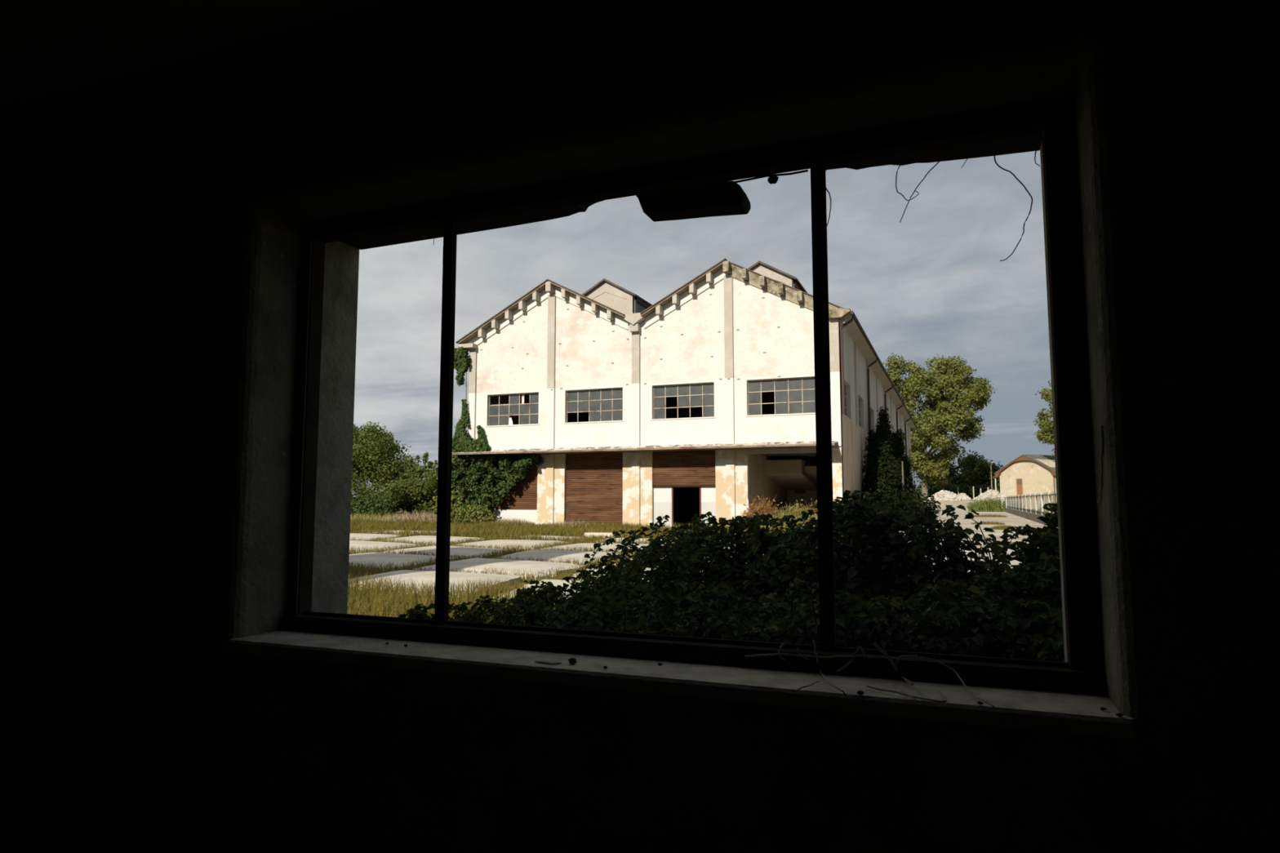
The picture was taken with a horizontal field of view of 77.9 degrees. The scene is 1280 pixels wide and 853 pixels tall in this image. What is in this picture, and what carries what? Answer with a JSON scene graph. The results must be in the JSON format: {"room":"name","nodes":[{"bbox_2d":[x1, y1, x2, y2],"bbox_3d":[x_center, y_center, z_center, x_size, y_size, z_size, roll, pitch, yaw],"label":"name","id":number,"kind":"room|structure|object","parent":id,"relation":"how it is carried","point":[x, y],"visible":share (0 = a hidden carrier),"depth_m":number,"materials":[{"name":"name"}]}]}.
{"room":"abandoned building interior","nodes":[
{"label":"abandoned building interior","id":0,"kind":"room"},
{"bbox_2d":[0,849,11,852],"bbox_3d":[-1.103,1.413,-2.360,12.200,0.150,9.660,-2,-6,22],"label":"floor","id":1,"kind":"structure","parent":0,"point":[1,851],"depth_m":3.50,"materials":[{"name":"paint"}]},
{"bbox_2d":[0,0,389,112],"bbox_3d":[-1.103,-2.296,-2.016,12.200,0.300,9.660,-2,-6,22],"label":"ceiling","id":2,"kind":"structure","parent":0,"point":[49,48],"depth_m":3.31,"materials":[{"name":"paint"}]},
{"bbox_2d":[0,0,1279,852],"bbox_3d":[0.802,-0.512,2.602,12.200,4.600,0.600,-2,-6,22],"label":"wall","id":3,"kind":"structure","parent":0,"point":[152,220],"depth_m":2.76,"materials":[{"name":"paint"}]},
{"bbox_2d":[340,200,604,249],"bbox_3d":[-0.702,-0.976,3.487,1.475,0.173,0.180,-2,-6,22],"label":"trim","id":4,"kind":"structure","parent":3,"relation":"attached to","point":[477,225],"depth_m":3.53,"materials":[{"name":"concrete"}]},
{"bbox_2d":[226,95,1135,739],"bbox_3d":[-0.130,-0.058,2.788,3.080,1.820,0.352,-2,-6,22],"label":"window","id":5,"kind":"structure","parent":3,"relation":"in","point":[1063,697],"depth_m":2.60,"materials":[{"name":"metal"}]},
{"bbox_2d":[534,660,561,664],"bbox_3d":[-0.309,0.793,2.662,0.093,0.004,0.026,-3,-6,29],"label":"shard","id":6,"kind":"object","parent":5,"relation":"on","point":[540,661],"visible":1,"depth_m":2.65,"materials":[{"name":"grey"}]},
{"bbox_2d":[568,657,577,664],"bbox_3d":[-0.226,0.785,2.647,0.023,0.021,0.032,5,-7,-43],"label":"stone","id":7,"kind":"object","parent":5,"relation":"on","point":[572,660],"visible":1,"depth_m":2.64,"materials":[{"name":"grey stone"}]},
{"bbox_2d":[793,680,820,692],"bbox_3d":[0.482,0.748,2.280,0.006,0.008,0.160,-4,-7,39],"label":"vine","id":8,"kind":"object","parent":5,"relation":"on","point":[807,686],"visible":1,"depth_m":2.27,"materials":[{"name":"brown plant"}]},
{"bbox_2d":[744,642,896,660],"bbox_3d":[0.563,0.720,2.503,0.475,0.057,0.008,-2,-6,22],"label":"vine","id":9,"kind":"object","parent":5,"relation":"on","point":[779,654],"visible":1,"depth_m":2.52,"materials":[{"name":"plant"}]},
{"bbox_2d":[825,165,831,225],"bbox_3d":[0.655,-0.801,2.759,0.024,0.221,0.005,-2,-6,22],"label":"vine","id":10,"kind":"object","parent":5,"relation":"attached to","point":[828,166],"visible":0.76,"depth_m":2.75,"materials":[{"name":"black plant"}]},
{"bbox_2d":[812,640,862,740],"bbox_3d":[0.568,0.775,2.356,0.056,0.224,0.304,1,-5,-9],"label":"vine","id":11,"kind":"object","parent":5,"relation":"hanging from","point":[813,641],"visible":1,"depth_m":2.25,"materials":[{"name":"brown plant"}]},
{"bbox_2d":[835,646,873,673],"bbox_3d":[0.666,0.727,2.461,0.117,0.089,0.007,-2,-6,22],"label":"vine","id":12,"kind":"object","parent":5,"relation":"on","point":[860,647],"visible":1,"depth_m":2.46,"materials":[{"name":"brown plant"}]},
{"bbox_2d":[857,690,864,694],"bbox_3d":[0.623,0.751,2.233,0.021,0.012,0.017,-2,-6,22],"label":"crumb","id":13,"kind":"object","parent":5,"relation":"on","point":[859,692],"visible":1,"depth_m":2.23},
{"bbox_2d":[873,642,917,685],"bbox_3d":[0.793,0.712,2.391,0.087,0.102,0.158,3,-6,-27],"label":"vine","id":14,"kind":"object","parent":5,"relation":"on","point":[875,644],"visible":1,"depth_m":2.41,"materials":[{"name":"plant"}]},
{"bbox_2d":[866,684,946,702],"bbox_3d":[0.751,0.745,2.206,0.195,0.009,0.174,0,-5,0],"label":"vine","id":15,"kind":"object","parent":5,"relation":"on","point":[905,694],"visible":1,"depth_m":2.20,"materials":[{"name":"brown plant"}]},
{"bbox_2d":[902,656,994,706],"bbox_3d":[0.910,0.716,2.252,0.115,0.068,0.376,2,-6,-19],"label":"vine","id":16,"kind":"object","parent":5,"relation":"on","point":[917,657],"visible":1,"depth_m":2.36,"materials":[{"name":"brown plant"}]},
{"bbox_2d":[635,169,808,222],"bbox_3d":[0.309,-0.932,3.086,0.688,0.206,0.115,-2,-6,22],"label":"chunk","id":17,"kind":"object","parent":3,"relation":"hanging from","point":[726,197],"visible":0.8,"depth_m":3.06,"materials":[{"name":"concrete"}]},
{"bbox_2d":[895,158,919,200],"bbox_3d":[0.950,-0.879,2.815,0.079,0.157,0.004,-2,-6,22],"label":"vine","id":18,"kind":"object","parent":3,"relation":"hanging from","point":[904,158],"visible":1,"depth_m":2.82,"materials":[{"name":"black plant"}]},
{"bbox_2d":[899,151,945,222],"bbox_3d":[0.997,-0.844,2.793,0.160,0.235,0.005,-2,-6,22],"label":"vine","id":19,"kind":"object","parent":3,"relation":"hanging from","point":[944,152],"visible":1,"depth_m":2.79,"materials":[{"name":"black plant"}]},
{"bbox_2d":[825,133,1041,169],"bbox_3d":[0.979,-1.038,2.818,0.805,0.173,0.180,-2,-6,22],"label":"trim","id":20,"kind":"structure","parent":3,"relation":"attached to","point":[1028,143],"depth_m":2.79,"materials":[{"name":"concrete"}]},
{"bbox_2d":[993,145,1032,261],"bbox_3d":[1.265,-0.815,2.683,0.116,0.513,0.005,-2,-6,22],"label":"vine","id":21,"kind":"object","parent":3,"relation":"hanging from","point":[1010,171],"visible":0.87,"depth_m":2.67,"materials":[{"name":"black plant"}]},
{"bbox_2d":[1034,142,1039,166],"bbox_3d":[1.322,-0.904,2.635,0.017,0.083,0.004,-2,-6,22],"label":"vine","id":22,"kind":"object","parent":3,"relation":"hanging from","point":[1037,143],"visible":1,"depth_m":2.64,"materials":[{"name":"black plant"}]},
{"bbox_2d":[1096,425,1103,503],"bbox_3d":[1.266,0.107,2.179,0.008,0.210,0.153,-2,-6,22],"label":"vine","id":23,"kind":"object","parent":3,"relation":"attached to","point":[1101,426],"visible":1,"depth_m":2.14,"materials":[{"name":"black plant"}]},
{"label":"outside","id":24,"kind":"structure","parent":0,"visible":0},
{"bbox_2d":[899,508,1047,572],"bbox_3d":[29.338,8.497,74.770,16.600,0.032,141.500,-2,-6,22],"label":"driveway","id":25,"kind":"structure","parent":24,"point":[1013,520],"depth_m":51.50,"materials":[{"name":"concrete"},{"name":"grass"}]},
{"bbox_2d":[971,520,1004,524],"bbox_3d":[22.035,6.083,50.093,2.028,0.241,1.465,-2,-6,22],"label":"clump","id":26,"kind":"object","parent":25,"relation":"on","point":[983,522],"visible":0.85,"depth_m":49.71,"materials":[{"name":"green plant"}]},
{"bbox_2d":[973,513,1008,517],"bbox_3d":[31.584,8.011,71.387,3.037,0.335,2.142,-2,-6,22],"label":"clump","id":27,"kind":"object","parent":25,"relation":"on","point":[988,514],"visible":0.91,"depth_m":70.95,"materials":[{"name":"green plant"}]},
{"bbox_2d":[964,494,1022,511],"bbox_3d":[46.855,10.123,104.705,7.557,2.283,5.727,-2,-6,22],"label":"clump","id":28,"kind":"object","parent":25,"relation":"on","point":[995,505],"visible":0.75,"depth_m":103.76,"materials":[{"name":"green plant"}]},
{"bbox_2d":[989,524,1016,529],"bbox_3d":[18.973,5.234,41.195,1.457,0.288,1.082,-2,-6,22],"label":"clump","id":29,"kind":"object","parent":25,"relation":"on","point":[998,527],"visible":0.63,"depth_m":41.06,"materials":[{"name":"green plant"}]},
{"bbox_2d":[1000,493,1004,507],"bbox_3d":[47.434,9.932,103.423,0.480,2.428,0.480,-2,-6,22],"label":"gate post","id":30,"kind":"object","parent":25,"relation":"on","point":[1002,494],"visible":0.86,"depth_m":103.30,"materials":[{"name":"white concrete"}]},
{"bbox_2d":[1004,491,1057,528],"bbox_3d":[33.168,6.833,68.248,1.150,2.100,72.060,-2,-6,22],"label":"metal fence","id":31,"kind":"object","parent":25,"relation":"on","point":[1020,511],"visible":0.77,"depth_m":62.41,"materials":[{"name":"metal"}]},
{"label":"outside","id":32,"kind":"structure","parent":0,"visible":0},
{"bbox_2d":[346,497,1039,623],"bbox_3d":[73.345,17.382,182.551,360.000,2.250,445.000,-2,-6,22],"label":"ground","id":33,"kind":"structure","parent":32,"point":[401,511],"depth_m":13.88,"materials":[{"name":"green plant"}]},
{"bbox_2d":[351,470,366,497],"bbox_3d":[-26.751,5.807,66.017,7.646,4.538,6.136,-4,-7,37],"label":"shrub","id":34,"kind":"object","parent":33,"relation":"on","point":[354,478],"visible":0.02,"depth_m":65.57,"materials":[{"name":"green plant"}]},
{"bbox_2d":[350,490,399,516],"bbox_3d":[-21.458,6.196,59.558,7.132,2.977,2.648,-2,-6,22],"label":"shrub","id":35,"kind":"object","parent":33,"relation":"on","point":[368,501],"visible":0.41,"depth_m":58.76,"materials":[{"name":"green plant"}]},
{"bbox_2d":[349,533,408,541],"bbox_3d":[-11.411,4.462,31.984,5.030,0.163,3.471,-3,-6,32],"label":"concrete slab","id":36,"kind":"object","parent":33,"relation":"on","point":[352,535],"visible":0.42,"depth_m":31.37,"materials":[{"name":"grey concrete"}]},
{"bbox_2d":[351,479,410,514],"bbox_3d":[-21.371,5.942,62.764,5.172,3.656,7.274,-2,-6,18],"label":"shrub","id":37,"kind":"object","parent":33,"relation":"on","point":[361,492],"visible":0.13,"depth_m":63.07,"materials":[{"name":"green plant"}]},
{"bbox_2d":[350,511,411,522],"bbox_3d":[-18.429,6.206,54.382,8.934,0.787,6.541,-4,-7,38],"label":"clump","id":38,"kind":"object","parent":33,"relation":"on","point":[372,517],"visible":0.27,"depth_m":53.30,"materials":[{"name":"plant"}]},
{"bbox_2d":[349,540,422,553],"bbox_3d":[-9.259,3.869,25.630,4.016,0.170,3.873,-2,-6,22],"label":"concrete slab","id":39,"kind":"object","parent":33,"relation":"on","point":[355,544],"visible":0.43,"depth_m":25.35,"materials":[{"name":"grey concrete"}]},
{"bbox_2d":[351,420,423,495],"bbox_3d":[-28.727,4.130,82.274,16.109,10.120,8.486,-5,-7,42],"label":"round tree","id":40,"kind":"object","parent":33,"relation":"on","point":[376,444],"visible":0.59,"depth_m":79.69,"materials":[{"name":"green plant"}]},
{"bbox_2d":[365,530,434,534],"bbox_3d":[-10.606,4.819,35.831,4.224,0.164,3.344,-2,-6,22],"label":"concrete slab","id":41,"kind":"object","parent":33,"relation":"on","point":[384,531],"visible":0.11,"depth_m":35.47,"materials":[{"name":"grey concrete"}]},
{"bbox_2d":[365,475,436,516],"bbox_3d":[-19.252,6.020,63.882,5.649,3.993,6.334,-3,-6,31],"label":"shrub","id":42,"kind":"object","parent":33,"relation":"on","point":[395,491],"visible":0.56,"depth_m":62.92,"materials":[{"name":"green plant"}]},
{"bbox_2d":[348,552,457,570],"bbox_3d":[-6.631,3.345,19.899,3.717,0.154,3.662,-2,-6,22],"label":"concrete slab","id":43,"kind":"object","parent":33,"relation":"on","point":[377,558],"visible":0.57,"depth_m":19.34,"materials":[{"name":"grey concrete"}]},
{"bbox_2d":[379,509,436,523],"bbox_3d":[-13.758,5.839,51.511,6.826,0.989,5.153,-1,-5,7],"label":"clump","id":44,"kind":"object","parent":33,"relation":"on","point":[430,517],"visible":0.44,"depth_m":50.55,"materials":[{"name":"beige plant"}]},
{"bbox_2d":[405,454,424,484],"bbox_3d":[-19.682,5.214,69.218,2.260,5.504,2.298,-2,-6,22],"label":"sapling","id":45,"kind":"object","parent":33,"relation":"on","point":[414,468],"visible":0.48,"depth_m":68.91,"materials":[{"name":"green plant"}]},
{"bbox_2d":[396,473,437,513],"bbox_3d":[-17.415,5.629,65.391,6.775,4.681,5.256,5,-7,-42],"label":"shrub","id":46,"kind":"object","parent":33,"relation":"on","point":[411,500],"visible":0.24,"depth_m":63.56,"materials":[{"name":"green plant"}]},
{"bbox_2d":[415,450,435,484],"bbox_3d":[-18.542,4.990,68.570,2.471,5.830,2.169,2,-6,-21],"label":"sapling","id":47,"kind":"object","parent":33,"relation":"on","point":[429,464],"visible":0.51,"depth_m":68.75,"materials":[{"name":"green plant"}]},
{"bbox_2d":[429,459,438,482],"bbox_3d":[-17.395,5.365,68.132,2.424,5.003,2.225,-2,-6,22],"label":"sapling","id":48,"kind":"object","parent":33,"relation":"on","point":[435,466],"visible":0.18,"depth_m":68.25,"materials":[{"name":"green plant"}]},
{"bbox_2d":[348,569,520,596],"bbox_3d":[-4.002,2.860,14.704,3.670,0.162,3.034,-2,-6,22],"label":"concrete slab","id":49,"kind":"object","parent":33,"relation":"on","point":[427,575],"visible":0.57,"depth_m":14.59,"materials":[{"name":"grey concrete"}]},
{"bbox_2d":[386,535,484,546],"bbox_3d":[-7.960,4.260,29.805,4.098,0.162,4.452,-2,-6,22],"label":"concrete slab","id":50,"kind":"object","parent":33,"relation":"on","point":[428,539],"visible":0.56,"depth_m":29.29,"materials":[{"name":"grey concrete"}]},
{"bbox_2d":[398,603,484,622],"bbox_3d":[-1.073,1.453,4.249,1.181,0.995,0.976,-2,-6,22],"label":"leafy sprig","id":51,"kind":"object","parent":33,"relation":"on","point":[414,613],"visible":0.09,"depth_m":4.25,"materials":[{"name":"green plant"}]},
{"bbox_2d":[424,469,461,497],"bbox_3d":[-15.208,5.599,64.940,4.174,4.818,6.328,-1,-5,7],"label":"shrub","id":52,"kind":"object","parent":33,"relation":"on","point":[431,475],"visible":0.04,"depth_m":62.99,"materials":[{"name":"green plant"}]},
{"bbox_2d":[373,546,518,559],"bbox_3d":[-5.560,3.693,23.476,4.230,0.123,4.227,-2,-6,22],"label":"concrete slab","id":53,"kind":"object","parent":33,"relation":"on","point":[465,551],"visible":0.53,"depth_m":22.99,"materials":[{"name":"grey concrete"}]},
{"bbox_2d":[450,502,497,524],"bbox_3d":[-9.887,5.322,46.937,3.354,1.716,1.618,-2,-6,22],"label":"shrub","id":54,"kind":"object","parent":33,"relation":"on","point":[463,515],"visible":0.83,"depth_m":46.66,"materials":[{"name":"green plant"}]},
{"bbox_2d":[412,558,584,580],"bbox_3d":[-3.134,3.144,17.794,4.342,0.167,2.869,-3,-6,32],"label":"concrete slab","id":55,"kind":"object","parent":33,"relation":"on","point":[508,565],"visible":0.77,"depth_m":17.17,"materials":[{"name":"grey concrete"}]},
{"bbox_2d":[486,516,532,524],"bbox_3d":[-7.633,5.578,46.481,3.248,0.579,2.320,-2,-6,22],"label":"concrete slab","id":56,"kind":"object","parent":33,"relation":"on","point":[513,520],"visible":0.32,"depth_m":46.22,"materials":[{"name":"grey concrete"}]},
{"bbox_2d":[449,539,573,550],"bbox_3d":[-4.441,4.071,27.621,4.303,0.137,4.620,-2,-6,22],"label":"concrete slab","id":57,"kind":"object","parent":33,"relation":"on","point":[500,542],"visible":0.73,"depth_m":26.75,"materials":[{"name":"grey concrete"}]},
{"bbox_2d":[493,579,591,599],"bbox_3d":[-0.606,2.675,12.612,4.400,0.144,2.714,-3,-6,30],"label":"concrete slab","id":58,"kind":"object","parent":33,"relation":"on","point":[556,582],"visible":0.11,"depth_m":13.68,"materials":[{"name":"grey concrete"}]},
{"bbox_2d":[516,535,582,541],"bbox_3d":[-3.581,4.436,31.551,4.495,0.134,2.395,-4,-6,34],"label":"concrete slab","id":59,"kind":"object","parent":33,"relation":"on","point":[544,536],"visible":0.29,"depth_m":31.09,"materials":[{"name":"grey concrete"}]},
{"bbox_2d":[495,549,622,566],"bbox_3d":[-2.237,3.475,21.296,4.809,0.154,3.060,-4,-7,36],"label":"concrete slab","id":60,"kind":"object","parent":33,"relation":"on","point":[535,553],"visible":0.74,"depth_m":20.69,"materials":[{"name":"grey concrete"}]},
{"bbox_2d":[448,563,680,631],"bbox_3d":[-0.985,1.538,5.943,3.196,1.147,1.953,-2,-6,18],"label":"leafy bush","id":61,"kind":"object","parent":33,"relation":"on","point":[533,606],"visible":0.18,"depth_m":5.46,"materials":[{"name":"green plant"}]},
{"bbox_2d":[542,519,604,528],"bbox_3d":[-3.620,5.287,43.167,4.182,0.547,2.829,-2,-6,22],"label":"clump","id":62,"kind":"object","parent":33,"relation":"on","point":[563,522],"visible":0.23,"depth_m":42.91,"materials":[{"name":"plant"}]},
{"bbox_2d":[584,532,622,538],"bbox_3d":[-1.455,4.428,32.148,1.463,0.220,0.661,-3,-6,26],"label":"slab","id":63,"kind":"object","parent":33,"relation":"on","point":[609,534],"visible":0.35,"depth_m":31.95,"materials":[{"name":"concrete"}]},
{"bbox_2d":[541,542,671,554],"bbox_3d":[-1.126,3.843,25.195,4.066,0.142,4.304,-2,-6,22],"label":"concrete slab","id":64,"kind":"object","parent":33,"relation":"on","point":[612,546],"visible":0.4,"depth_m":24.64,"materials":[{"name":"grey concrete"}]},
{"bbox_2d":[569,565,655,581],"bbox_3d":[0.217,2.961,15.726,4.524,0.149,2.627,-3,-6,30],"label":"concrete slab","id":65,"kind":"object","parent":33,"relation":"on","point":[649,569],"visible":0.07,"depth_m":16.10,"materials":[{"name":"grey concrete"}]},
{"bbox_2d":[591,537,666,545],"bbox_3d":[0.063,4.232,29.312,4.541,0.128,2.701,-3,-6,32],"label":"concrete slab","id":66,"kind":"object","parent":33,"relation":"on","point":[617,539],"visible":0.24,"depth_m":28.78,"materials":[{"name":"grey concrete"}]},
{"bbox_2d":[452,257,916,528],"bbox_3d":[12.333,0.135,76.373,24.250,17.040,70.000,-2,-6,22],"label":"building","id":67,"kind":"structure","parent":33,"relation":"on","point":[700,399],"depth_m":45.54,"materials":[{"name":"paint"}]},
{"bbox_2d":[453,346,471,386],"bbox_3d":[-11.269,-3.762,49.607,1.284,2.523,0.760,-2,-6,22],"label":"ivy","id":68,"kind":"object","parent":67,"relation":"attached to","point":[461,359],"visible":1,"depth_m":49.50,"materials":[{"name":"green plant"}]},
{"bbox_2d":[431,371,543,523],"bbox_3d":[-9.687,0.931,48.409,7.975,11.411,3.565,-4,-7,39],"label":"ivy","id":69,"kind":"object","parent":67,"relation":"attached to","point":[490,486],"visible":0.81,"depth_m":48.09,"materials":[{"name":"green plant"}]},
{"bbox_2d":[481,454,537,509],"bbox_3d":[-7.930,3.387,48.314,4.010,3.320,0.095,-2,-6,22],"label":"roller shutter","id":70,"kind":"object","parent":67,"relation":"hanging from","point":[523,495],"depth_m":47.89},
{"bbox_2d":[565,452,622,524],"bbox_3d":[-2.647,3.662,46.166,3.730,4.295,0.095,-2,-6,22],"label":"roller shutter","id":71,"kind":"object","parent":67,"relation":"hanging from","point":[594,481],"depth_m":46.14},
{"bbox_2d":[652,449,715,485],"bbox_3d":[2.458,2.308,44.155,3.710,1.940,0.095,-2,-6,22],"label":"roller shutter","id":72,"kind":"object","parent":67,"relation":"hanging from","point":[678,468],"depth_m":44.11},
{"bbox_2d":[568,511,840,635],"bbox_3d":[0.553,1.457,6.813,3.796,1.468,2.806,-2,-6,22],"label":"bush","id":73,"kind":"object","parent":33,"relation":"on","point":[685,560],"visible":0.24,"depth_m":6.04,"materials":[{"name":"green plant"}]},
{"bbox_2d":[742,495,782,519],"bbox_3d":[6.056,4.244,39.274,2.447,1.903,2.027,-2,-6,22],"label":"clump","id":74,"kind":"object","parent":33,"relation":"on","point":[764,509],"visible":0.28,"depth_m":39.17,"materials":[{"name":"brown plant"}]},
{"bbox_2d":[745,511,814,532],"bbox_3d":[6.054,4.174,33.997,2.956,1.069,2.388,-2,-6,22],"label":"clump","id":75,"kind":"object","parent":33,"relation":"on","point":[784,525],"visible":0.1,"depth_m":33.63,"materials":[{"name":"plant"}]},
{"bbox_2d":[772,499,817,526],"bbox_3d":[7.495,4.260,37.704,2.665,1.582,2.452,1,-5,-8],"label":"clump","id":76,"kind":"object","parent":33,"relation":"on","point":[794,513],"visible":0.23,"depth_m":37.61,"materials":[{"name":"plant"}]},
{"bbox_2d":[533,573,1064,662],"bbox_3d":[0.461,1.337,4.316,4.300,1.243,2.417,-2,-6,22],"label":"undergrowth","id":77,"kind":"object","parent":33,"relation":"on","point":[864,624],"visible":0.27,"depth_m":3.30,"materials":[{"name":"green plant"}]},
{"bbox_2d":[801,498,817,519],"bbox_3d":[8.894,4.421,39.822,2.406,1.652,1.794,-2,-6,22],"label":"clump","id":78,"kind":"object","parent":33,"relation":"on","point":[811,499],"visible":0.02,"depth_m":39.81,"materials":[{"name":"plant"}]},
{"bbox_2d":[731,489,977,623],"bbox_3d":[1.519,1.275,5.485,1.926,1.576,2.524,-2,-6,22],"label":"bush","id":79,"kind":"object","parent":33,"relation":"on","point":[855,540],"visible":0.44,"depth_m":4.74,"materials":[{"name":"green plant"}]},
{"bbox_2d":[861,406,923,510],"bbox_3d":[16.498,2.788,52.615,3.520,8.578,12.599,-2,-6,25],"label":"ivy","id":80,"kind":"object","parent":33,"relation":"on","point":[887,469],"visible":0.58,"depth_m":49.27,"materials":[{"name":"green plant"}]},
{"bbox_2d":[851,485,946,524],"bbox_3d":[15.086,5.006,47.326,3.212,2.962,10.748,-5,-7,41],"label":"shrub","id":81,"kind":"object","parent":33,"relation":"on","point":[919,500],"visible":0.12,"depth_m":48.78,"materials":[{"name":"green plant"}]},
{"bbox_2d":[858,504,1008,624],"bbox_3d":[1.734,1.239,4.802,1.220,1.520,1.740,-2,-6,22],"label":"leafy bush","id":82,"kind":"object","parent":33,"relation":"on","point":[948,571],"visible":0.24,"depth_m":4.43,"materials":[{"name":"green plant"}]},
{"bbox_2d":[915,460,960,486],"bbox_3d":[67.860,12.029,177.603,11.269,9.378,14.942,-2,-6,22],"label":"tree","id":83,"kind":"object","parent":33,"relation":"on","point":[952,477],"visible":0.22,"depth_m":173.93,"materials":[{"name":"green plant"}]},
{"bbox_2d":[882,352,997,498],"bbox_3d":[56.419,-0.433,150.077,21.235,28.734,20.706,-2,-6,22],"label":"plane tree","id":84,"kind":"object","parent":33,"relation":"on","point":[940,420],"visible":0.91,"depth_m":146.89,"materials":[{"name":"green plant"}]},
{"bbox_2d":[928,489,964,500],"bbox_3d":[56.254,12.806,146.083,6.672,2.200,4.803,-2,-6,22],"label":"rubble heap","id":85,"kind":"object","parent":33,"relation":"on","point":[943,495],"visible":0.83,"depth_m":144.69,"materials":[{"name":"white stone"}]},
{"bbox_2d":[913,480,999,497],"bbox_3d":[68.259,13.549,163.829,23.257,4.911,4.132,-2,-6,22],"label":"hedge","id":86,"kind":"object","parent":33,"relation":"on","point":[967,489],"visible":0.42,"depth_m":163.63,"materials":[{"name":"green plant"}]},
{"bbox_2d":[923,500,992,508],"bbox_3d":[55.445,13.890,140.634,17.000,1.420,0.400,-2,-6,22],"label":"wall","id":87,"kind":"structure","parent":33,"relation":"on","point":[954,503],"depth_m":140.30,"materials":[{"name":"concrete"}]},
{"bbox_2d":[958,493,971,500],"bbox_3d":[59.841,13.129,146.765,3.084,1.645,4.580,-2,-6,22],"label":"rubble heap","id":88,"kind":"object","parent":33,"relation":"on","point":[963,495],"visible":0.68,"depth_m":145.45,"materials":[{"name":"white stone"}]},
{"bbox_2d":[955,449,1004,486],"bbox_3d":[74.005,10.189,169.407,12.088,10.596,15.811,-2,-6,22],"label":"tree","id":89,"kind":"object","parent":33,"relation":"on","point":[975,470],"visible":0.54,"depth_m":165.97,"materials":[{"name":"green plant"}]},
{"bbox_2d":[972,488,1000,500],"bbox_3d":[64.054,12.549,143.964,6.826,2.259,4.787,-2,-6,22],"label":"rubble heap","id":90,"kind":"object","parent":33,"relation":"on","point":[994,493],"visible":0.58,"depth_m":143.07,"materials":[{"name":"white stone"}]},
{"bbox_2d":[911,546,1063,662],"bbox_3d":[1.896,1.243,3.823,1.393,1.336,1.777,-3,-6,33],"label":"leafy bush","id":91,"kind":"object","parent":33,"relation":"on","point":[1011,582],"visible":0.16,"depth_m":3.34,"materials":[{"name":"green plant"}]},
{"bbox_2d":[990,459,992,489],"bbox_3d":[69.753,10.508,157.049,1.200,7.788,0.200,-2,-6,22],"label":"utility pole","id":92,"kind":"object","parent":33,"relation":"on","point":[990,460],"visible":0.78,"depth_m":157.02,"materials":[{"name":"concrete"}]},
{"bbox_2d":[989,546,1011,577],"bbox_3d":[1.966,1.314,4.353,0.260,1.290,0.549,0,-5,4],"label":"leafy sprig","id":93,"kind":"object","parent":33,"relation":"on","point":[1007,547],"visible":0.1,"depth_m":4.37,"materials":[{"name":"green plant"}]},
{"bbox_2d":[979,502,1059,587],"bbox_3d":[2.194,1.181,4.271,0.781,1.538,1.313,-2,-6,22],"label":"leafy sprig","id":94,"kind":"object","parent":33,"relation":"on","point":[1042,541],"visible":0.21,"depth_m":4.12,"materials":[{"name":"green plant"}]},
{"bbox_2d":[994,453,1057,509],"bbox_3d":[72.899,9.743,138.648,19.878,9.312,20.556,-2,-6,22],"label":"barn","id":95,"kind":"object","parent":33,"relation":"on","point":[1027,474],"visible":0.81,"depth_m":134.70,"materials":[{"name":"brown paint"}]},
{"bbox_2d":[1033,379,1054,457],"bbox_3d":[72.285,1.992,133.482,10.709,23.859,10.516,-2,-6,22],"label":"tree","id":96,"kind":"object","parent":33,"relation":"on","point":[1046,434],"visible":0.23,"depth_m":133.31,"materials":[{"name":"green plant"}]},
{"bbox_2d":[1035,502,1057,515],"bbox_3d":[41.952,7.848,77.654,5.800,1.818,4.619,-2,-6,22],"label":"clump","id":97,"kind":"object","parent":33,"relation":"on","point":[1052,502],"visible":0.04,"depth_m":77.76,"materials":[{"name":"plant"}]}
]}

